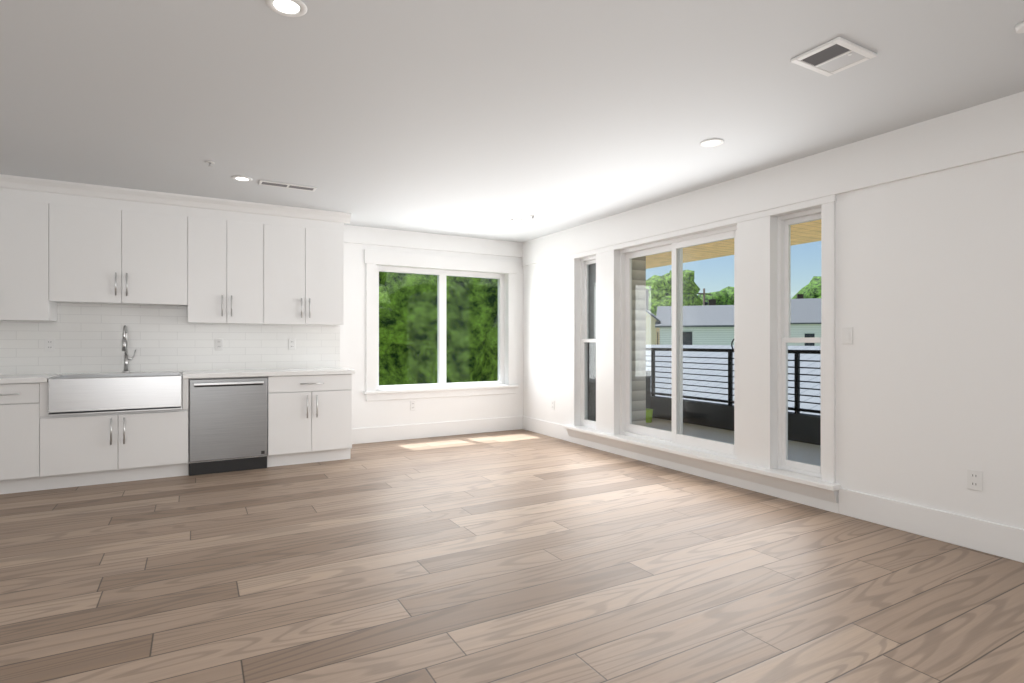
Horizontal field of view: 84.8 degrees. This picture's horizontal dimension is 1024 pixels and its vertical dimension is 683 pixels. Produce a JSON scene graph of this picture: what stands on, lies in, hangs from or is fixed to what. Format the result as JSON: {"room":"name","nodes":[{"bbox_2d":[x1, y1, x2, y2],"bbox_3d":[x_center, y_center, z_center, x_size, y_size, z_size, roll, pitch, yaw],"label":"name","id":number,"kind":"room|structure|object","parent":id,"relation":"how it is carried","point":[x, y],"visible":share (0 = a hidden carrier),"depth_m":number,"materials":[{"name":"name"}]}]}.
{"room":"kitchen","nodes":[
{"label":"kitchen","id":0,"kind":"room"},
{"bbox_2d":[340,242,522,428],"bbox_3d":[-2.735,-0.075,6.174,6.920,2.550,0.200,0,0,-29],"label":"wall","id":1,"kind":"structure","parent":0,"point":[369,414],"depth_m":6.85,"materials":[{"name":"white paint"}]},
{"bbox_2d":[410,401,415,409],"bbox_3d":[-1.221,0.790,6.910,0.072,0.115,0.007,0,0,-29],"label":"outlet","id":2,"kind":"object","parent":1,"relation":"attached to","point":[412,405],"visible":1,"depth_m":6.91,"materials":[{"name":"white plastic"}]},
{"bbox_2d":[344,225,521,257],"bbox_3d":[-0.937,-1.250,7.059,2.520,0.200,0.030,0,0,-29],"label":"header","id":3,"kind":"object","parent":1,"relation":"attached to","point":[388,237],"visible":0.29,"depth_m":6.99,"materials":[{"name":"white paint"}]},
{"bbox_2d":[352,416,522,443],"bbox_3d":[-0.941,1.110,7.065,2.520,0.180,0.016,0,0,-29],"label":"baseboard","id":4,"kind":"structure","parent":1,"relation":"attached to","point":[394,433],"depth_m":7.04,"materials":[{"name":"white paint"}]},
{"bbox_2d":[376,266,503,389],"bbox_3d":[-0.907,-0.165,7.248,1.800,1.510,0.070,0,0,-29],"label":"window","id":5,"kind":"structure","parent":1,"relation":"in","point":[441,327],"depth_m":7.22,"materials":[{"name":"white plastic"}]},
{"bbox_2d":[363,249,518,400],"bbox_3d":[-0.850,-0.193,7.148,2.100,1.795,0.160,0,0,-29],"label":"window trim","id":6,"kind":"structure","parent":1,"relation":"in","point":[437,389],"depth_m":7.00,"materials":[{"name":"white paint"}]},
{"bbox_2d":[0,429,1023,682],"bbox_3d":[-0.809,1.260,2.771,6.920,0.120,8.020,0,0,-29],"label":"floor","id":7,"kind":"structure","parent":0,"point":[520,555],"depth_m":2.80,"materials":[{"name":"brown wood"}]},
{"bbox_2d":[0,383,41,493],"bbox_3d":[-4.099,0.763,4.602,0.450,0.874,0.664,0,0,-29],"label":"base cabinet","id":8,"kind":"object","parent":7,"relation":"on","point":[19,437],"visible":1,"depth_m":4.41,"materials":[{"name":"white wood"}]},
{"bbox_2d":[40,378,188,489],"bbox_3d":[-3.456,0.763,4.966,1.026,0.874,0.664,0,0,-29],"label":"base cabinet","id":9,"kind":"object","parent":7,"relation":"on","point":[76,450],"visible":0.94,"depth_m":4.70,"materials":[{"name":"white wood"}]},
{"bbox_2d":[0,367,354,383],"bbox_3d":[-3.031,0.306,5.215,2.960,0.040,0.652,0,0,-29],"label":"countertop","id":10,"kind":"structure","parent":9,"relation":"on","point":[26,378],"depth_m":5.17,"materials":[{"name":"stone"}]},
{"bbox_2d":[48,373,182,415],"bbox_3d":[-3.414,0.443,4.896,0.920,0.295,0.485,0,0,-29],"label":"sink","id":11,"kind":"object","parent":10,"relation":"in","point":[85,394],"visible":1,"depth_m":4.68,"materials":[{"name":"silver metal"}]},
{"bbox_2d":[122,325,135,372],"bbox_3d":[-3.507,0.068,5.123,0.110,0.436,0.217,0,0,-29],"label":"faucet","id":12,"kind":"object","parent":10,"relation":"on","point":[124,344],"visible":1,"depth_m":5.16,"materials":[{"name":"silver metal"}]},
{"bbox_2d":[189,376,266,475],"bbox_3d":[-2.731,0.765,5.385,0.642,0.870,0.648,0,0,-29],"label":"dishwasher","id":13,"kind":"object","parent":7,"relation":"on","point":[227,424],"visible":0.98,"depth_m":5.12,"materials":[{"name":"silver metal"}]},
{"bbox_2d":[267,374,351,466],"bbox_3d":[-2.103,0.763,5.732,0.785,0.874,0.664,0,0,-29],"label":"base cabinet","id":14,"kind":"object","parent":7,"relation":"on","point":[309,418],"visible":1,"depth_m":5.47,"materials":[{"name":"white wood"}]},
{"bbox_2d":[0,0,1023,242],"bbox_3d":[-0.809,-1.410,2.771,6.920,0.120,8.020,0,0,-29],"label":"ceiling","id":15,"kind":"structure","parent":0,"point":[486,119],"depth_m":3.06,"materials":[{"name":"white paint"}]},
{"bbox_2d":[206,161,214,166],"bbox_3d":[-2.272,-1.333,4.218,0.059,0.033,0.060,0,0,-29],"label":"sprinkler","id":16,"kind":"object","parent":15,"relation":"attached to","point":[209,162],"visible":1,"depth_m":4.21,"materials":[{"name":"white metal"}]},
{"bbox_2d":[232,176,252,181],"bbox_3d":[-2.230,-1.345,4.632,0.156,0.008,0.156,0,0,-29],"label":"recessed light","id":17,"kind":"object","parent":15,"relation":"in","point":[243,178],"visible":1,"depth_m":4.62,"materials":[{"name":"white"}]},
{"bbox_2d":[266,0,306,16],"bbox_3d":[-0.903,-1.345,2.246,0.156,0.008,0.156,0,0,-29],"label":"recessed light","id":18,"kind":"object","parent":15,"relation":"in","point":[292,8],"visible":1,"depth_m":2.26,"materials":[{"name":"white"}]},
{"bbox_2d":[258,180,316,191],"bbox_3d":[-1.937,-1.345,4.844,0.460,0.009,0.130,0,0,-29],"label":"ceiling vent","id":19,"kind":"object","parent":15,"relation":"in","point":[285,185],"visible":1,"depth_m":4.83,"materials":[{"name":"white metal"}]},
{"bbox_2d":[700,138,723,146],"bbox_3d":[1.355,-1.345,3.800,0.156,0.008,0.156,0,0,-29],"label":"recessed light","id":20,"kind":"object","parent":15,"relation":"in","point":[711,142],"visible":0.98,"depth_m":3.79,"materials":[{"name":"white plastic"}]},
{"bbox_2d":[790,37,876,75],"bbox_3d":[1.521,-1.341,2.653,0.305,0.017,0.236,0,0,-29],"label":"ceiling vent","id":21,"kind":"object","parent":15,"relation":"in","point":[834,56],"visible":1,"depth_m":2.64,"materials":[{"name":"white"}]},
{"bbox_2d":[1015,21,1023,33],"bbox_3d":[2.180,-1.337,2.382,0.064,0.025,0.064,0,0,-29],"label":"smoke detector","id":22,"kind":"object","parent":15,"relation":"attached to","point":[1019,28],"visible":1,"depth_m":2.38,"materials":[{"name":"white plastic"}]},
{"bbox_2d":[523,152,1023,528],"bbox_3d":[2.164,-0.075,4.338,0.200,2.550,7.820,0,0,-29],"label":"wall","id":23,"kind":"structure","parent":0,"point":[929,361],"depth_m":3.49,"materials":[{"name":"white paint"}]},
{"bbox_2d":[551,400,554,409],"bbox_3d":[0.513,0.800,7.046,0.007,0.115,0.072,0,0,-29],"label":"outlet","id":24,"kind":"object","parent":23,"relation":"attached to","point":[552,405],"visible":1,"depth_m":7.05,"materials":[{"name":"white plastic"}]},
{"bbox_2d":[581,256,595,428],"bbox_3d":[0.949,0.010,6.506,0.080,1.980,0.410,0,0,-29],"label":"window","id":25,"kind":"structure","parent":23,"relation":"in","point":[585,285],"depth_m":6.64,"materials":[{"name":"white plastic"}]},
{"bbox_2d":[588,263,595,420],"bbox_3d":[0.991,0.010,6.529,0.005,1.920,0.350,0,0,-29],"label":"screen","id":26,"kind":"object","parent":25,"relation":"attached to","point":[592,348],"depth_m":6.60,"materials":[{"name":"grey"}]},
{"bbox_2d":[632,256,645,425],"bbox_3d":[1.285,-0.015,6.274,0.245,2.170,0.345,0,0,-29],"label":"siding","id":27,"kind":"object","parent":23,"relation":"attached to","point":[638,323],"depth_m":6.14,"materials":[{"name":"white wood"}]},
{"bbox_2d":[620,226,736,459],"bbox_3d":[1.582,0.010,5.376,0.112,1.980,1.560,0,0,-29],"label":"sliding door","id":28,"kind":"structure","parent":23,"relation":"in","point":[676,436],"depth_m":5.37,"materials":[{"name":"white plastic"}]},
{"bbox_2d":[563,424,840,502],"bbox_3d":[1.476,1.063,5.316,0.155,0.134,3.260,0,0,-29],"label":"sill","id":29,"kind":"structure","parent":23,"relation":"attached to","point":[807,485],"depth_m":4.76,"materials":[{"name":"white paint"}]},
{"bbox_2d":[569,194,836,482],"bbox_3d":[1.481,-0.015,5.319,0.024,2.030,3.200,0,0,-29],"label":"trim","id":30,"kind":"structure","parent":23,"relation":"attached to","point":[754,339],"depth_m":4.50,"materials":[{"name":"white paint"}]},
{"bbox_2d":[646,219,820,268],"bbox_3d":[2.192,-1.150,6.353,1.827,0.100,8.300,0,0,-29],"label":"ceiling soffit","id":31,"kind":"structure","parent":23,"relation":"attached to","point":[802,229],"depth_m":6.56,"materials":[{"name":"brown wood"}]},
{"bbox_2d":[522,91,1023,265],"bbox_3d":[2.022,-1.190,4.356,0.030,0.320,7.590,0,0,-29],"label":"header","id":32,"kind":"object","parent":23,"relation":"attached to","point":[993,129],"visible":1,"depth_m":3.97,"materials":[{"name":"white paint"}]},
{"bbox_2d":[523,416,1023,562],"bbox_3d":[2.025,1.110,4.365,0.016,0.180,7.604,0,0,-29],"label":"baseboard","id":33,"kind":"structure","parent":23,"relation":"attached to","point":[999,540],"depth_m":3.61,"materials":[{"name":"white paint"}]},
{"bbox_2d":[778,208,820,477],"bbox_3d":[2.225,0.010,4.252,0.080,1.980,0.410,0,0,-29],"label":"window","id":34,"kind":"structure","parent":23,"relation":"in","point":[785,223],"depth_m":4.38,"materials":[{"name":"white plastic"}]},
{"bbox_2d":[842,327,852,343],"bbox_3d":[2.312,-0.040,3.865,0.007,0.115,0.072,0,0,-29],"label":"light switch","id":35,"kind":"object","parent":23,"relation":"attached to","point":[847,335],"visible":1,"depth_m":3.86,"materials":[{"name":"white plastic"}]},
{"bbox_2d":[967,469,981,490],"bbox_3d":[2.670,0.800,3.234,0.007,0.115,0.072,0,0,-29],"label":"outlet","id":36,"kind":"object","parent":23,"relation":"attached to","point":[974,479],"visible":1,"depth_m":3.23,"materials":[{"name":"white plastic"}]},
{"bbox_3d":[-3.718,-0.075,5.353,4.000,2.550,0.260,0,0,-30],"label":"wall","id":37,"kind":"structure","parent":0,"visible":0},
{"bbox_2d":[0,199,56,320],"bbox_3d":[-4.298,-0.668,4.652,0.760,0.984,0.366,0,0,-29],"label":"upper cabinet","id":38,"kind":"object","parent":37,"relation":"attached to","point":[24,260],"visible":0.94,"depth_m":4.64,"materials":[{"name":"white wood"}]},
{"bbox_2d":[49,204,187,305],"bbox_3d":[-3.527,-0.750,5.088,1.010,0.819,0.366,0,0,-29],"label":"upper cabinet","id":39,"kind":"object","parent":37,"relation":"attached to","point":[103,256],"visible":0.98,"depth_m":4.95,"materials":[{"name":"white wood"}]},
{"bbox_2d":[0,303,339,374],"bbox_3d":[-3.194,-0.037,5.493,2.950,0.646,0.008,0,0,-29],"label":"tile backsplash","id":40,"kind":"structure","parent":37,"relation":"attached to","point":[88,338],"depth_m":5.34,"materials":[{"name":"white tile"}]},
{"bbox_2d":[45,338,54,350],"bbox_3d":[-4.100,0.030,4.972,0.072,0.115,0.007,0,0,-29],"label":"outlet","id":41,"kind":"object","parent":40,"relation":"attached to","point":[49,344],"visible":1,"depth_m":4.97,"materials":[{"name":"white plastic"}]},
{"bbox_2d":[215,339,222,349],"bbox_3d":[-2.942,0.030,5.627,0.072,0.115,0.007,0,0,-29],"label":"outlet","id":42,"kind":"object","parent":40,"relation":"attached to","point":[218,344],"visible":1,"depth_m":5.62,"materials":[{"name":"white plastic"}]},
{"bbox_2d":[288,339,295,349],"bbox_3d":[-2.342,0.030,5.966,0.072,0.115,0.007,0,0,-29],"label":"outlet","id":43,"kind":"object","parent":40,"relation":"attached to","point":[291,344],"visible":1,"depth_m":5.96,"materials":[{"name":"white plastic"}]},
{"bbox_2d":[0,174,350,231],"bbox_3d":[-3.204,-1.254,5.258,3.260,0.189,0.388,0,0,-29],"label":"crown molding","id":44,"kind":"structure","parent":37,"relation":"attached to","point":[27,189],"depth_m":5.10,"materials":[{"name":"white wood"}]},
{"bbox_2d":[188,217,262,323],"bbox_3d":[-2.805,-0.668,5.496,0.650,0.984,0.366,0,0,-29],"label":"upper cabinet","id":45,"kind":"object","parent":37,"relation":"attached to","point":[225,271],"visible":1,"depth_m":5.36,"materials":[{"name":"white wood"}]},
{"bbox_2d":[263,224,343,324],"bbox_3d":[-2.183,-0.668,5.848,0.780,0.984,0.366,0,0,-29],"label":"upper cabinet","id":46,"kind":"object","parent":37,"relation":"attached to","point":[303,276],"visible":1,"depth_m":5.71,"materials":[{"name":"white wood"}]},
{"label":"outside","id":47,"kind":"structure","parent":0,"visible":0},
{"bbox_2d":[646,418,820,465],"bbox_3d":[2.105,1.195,6.304,1.627,0.250,8.300,0,0,-29],"label":"balcony slab","id":48,"kind":"object","parent":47,"point":[806,455],"depth_m":6.18,"materials":[{"name":"grey concrete"}]},
{"bbox_2d":[646,370,650,408],"bbox_3d":[1.547,0.735,7.826,0.500,0.670,0.600,0,0,-29],"label":"grill","id":49,"kind":"object","parent":48,"relation":"on","point":[648,394],"depth_m":7.66,"materials":[{"name":"grey metal"}]},
{"bbox_2d":[646,409,652,422],"bbox_3d":[1.786,0.985,7.444,0.170,0.170,0.170,0,0,-29],"label":"bucket","id":50,"kind":"object","parent":48,"relation":"on","point":[648,413],"depth_m":7.37,"materials":[{"name":"green plastic"}]},
{"bbox_2d":[651,396,820,444],"bbox_3d":[2.748,0.925,6.668,0.150,0.290,8.300,0,0,-29],"label":"parapet","id":51,"kind":"object","parent":48,"relation":"on","point":[711,418],"depth_m":6.87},
{"bbox_2d":[646,339,820,413],"bbox_3d":[2.742,0.363,6.664,0.063,0.833,8.300,0,0,-29],"label":"balcony railing","id":52,"kind":"object","parent":51,"relation":"on","point":[796,409],"depth_m":6.81,"materials":[{"name":"black metal"}]},
{"bbox_3d":[18.897,4.340,68.139,400.000,0.320,400.000,0,0,-30],"label":"ground","id":53,"kind":"structure","parent":47,"visible":0},
{"bbox_2d":[379,270,820,414],"bbox_3d":[17.194,-2.891,43.604,53.274,14.343,108.237,0,0,13],"label":"neighborhood","id":54,"kind":"object","parent":53,"relation":"on","point":[478,362],"depth_m":13.59,"materials":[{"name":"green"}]}
]}

